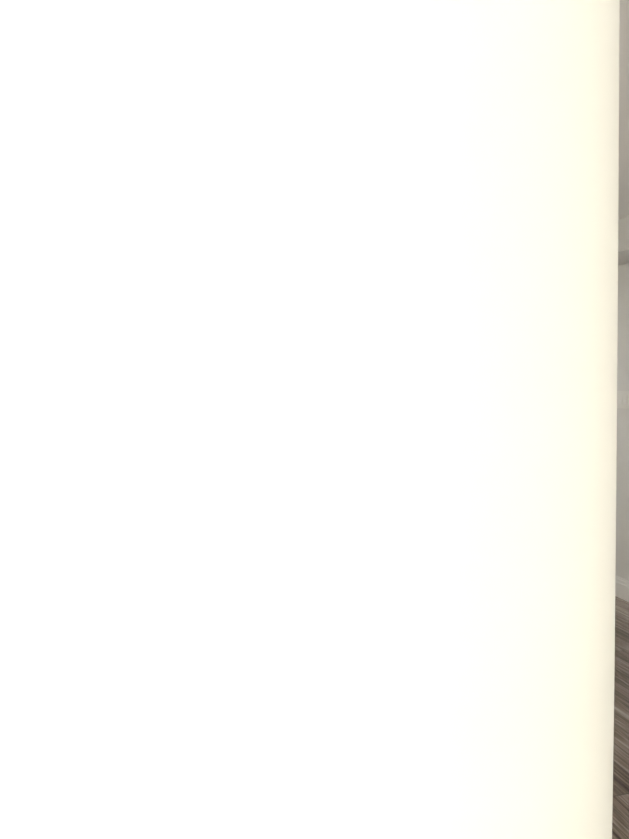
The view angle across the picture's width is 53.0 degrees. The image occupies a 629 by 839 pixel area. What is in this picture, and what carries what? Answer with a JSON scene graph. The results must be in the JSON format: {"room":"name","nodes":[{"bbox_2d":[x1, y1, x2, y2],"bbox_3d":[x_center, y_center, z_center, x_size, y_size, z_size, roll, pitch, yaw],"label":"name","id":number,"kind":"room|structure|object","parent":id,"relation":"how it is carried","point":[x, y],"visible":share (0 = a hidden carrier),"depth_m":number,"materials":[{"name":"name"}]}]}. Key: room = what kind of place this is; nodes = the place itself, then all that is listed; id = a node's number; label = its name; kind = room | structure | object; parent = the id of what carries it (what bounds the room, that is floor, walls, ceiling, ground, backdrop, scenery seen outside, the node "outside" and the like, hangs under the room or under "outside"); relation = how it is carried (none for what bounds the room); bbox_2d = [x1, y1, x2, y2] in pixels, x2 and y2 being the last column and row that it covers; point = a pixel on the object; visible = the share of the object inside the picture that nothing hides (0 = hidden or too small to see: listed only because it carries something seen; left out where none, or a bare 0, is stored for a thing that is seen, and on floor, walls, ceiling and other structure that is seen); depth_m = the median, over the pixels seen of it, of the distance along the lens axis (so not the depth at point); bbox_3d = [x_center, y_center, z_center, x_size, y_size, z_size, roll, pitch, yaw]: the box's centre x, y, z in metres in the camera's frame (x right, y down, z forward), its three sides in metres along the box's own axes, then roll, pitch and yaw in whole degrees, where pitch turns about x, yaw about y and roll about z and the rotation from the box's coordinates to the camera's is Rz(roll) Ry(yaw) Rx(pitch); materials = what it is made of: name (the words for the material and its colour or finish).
{"room":"empty room","nodes":[
{"label":"empty room","id":0,"kind":"room"},
{"bbox_2d":[612,596,628,838],"bbox_3d":[-0.130,1.131,5.527,10.000,0.001,19.000,-1,3,-14],"label":"floor","id":1,"kind":"structure","parent":0,"point":[620,820],"depth_m":2.66,"materials":[{"name":"laminate"}]},
{"bbox_2d":[615,263,628,580],"bbox_3d":[0.442,-1.474,4.647,5.450,5.300,17.300,-1,3,-14],"label":"wall","id":2,"kind":"structure","parent":0,"point":[622,519],"depth_m":4.21,"materials":[{"name":"beige paint"}]},
{"bbox_2d":[615,575,628,601],"bbox_3d":[0.227,1.112,4.650,4.668,0.135,17.443,-1,3,-10],"label":"baseboard","id":3,"kind":"structure","parent":2,"relation":"attached to","point":[621,588],"depth_m":4.23,"materials":[{"name":"white paint"}]},
{"bbox_2d":[617,391,628,408],"bbox_3d":[2.057,-0.132,4.201,0.010,0.116,0.116,-1,3,-14],"label":"switch plate","id":4,"kind":"object","parent":2,"relation":"attached to","point":[622,399],"visible":0.98,"depth_m":4.20,"materials":[{"name":"white plastic"}]},
{"bbox_2d":[618,216,628,264],"bbox_3d":[0.968,-0.900,0.184,4.070,0.205,8.340,-1,3,-14],"label":"ceiling","id":5,"kind":"structure","parent":0,"point":[623,240],"depth_m":3.79,"materials":[{"name":"beige paint"}]},
{"bbox_2d":[618,0,628,219],"bbox_3d":[0.442,-2.737,4.576,5.450,2.970,17.300,-1,3,-14],"label":"ceiling","id":6,"kind":"structure","parent":0,"point":[623,204],"depth_m":2.30,"materials":[{"name":"paint"}]},
{"bbox_3d":[0.520,1.041,-1.654,0.530,0.985,4.790,-1,3,-14],"label":"wall","id":7,"kind":"structure","parent":0,"visible":0},
{"bbox_2d":[0,0,619,838],"bbox_3d":[-0.031,-0.289,0.360,0.448,1.445,0.448,-1,3,-14],"label":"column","id":8,"kind":"structure","parent":7,"relation":"on","point":[308,386],"depth_m":0.19,"materials":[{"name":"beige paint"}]}
]}

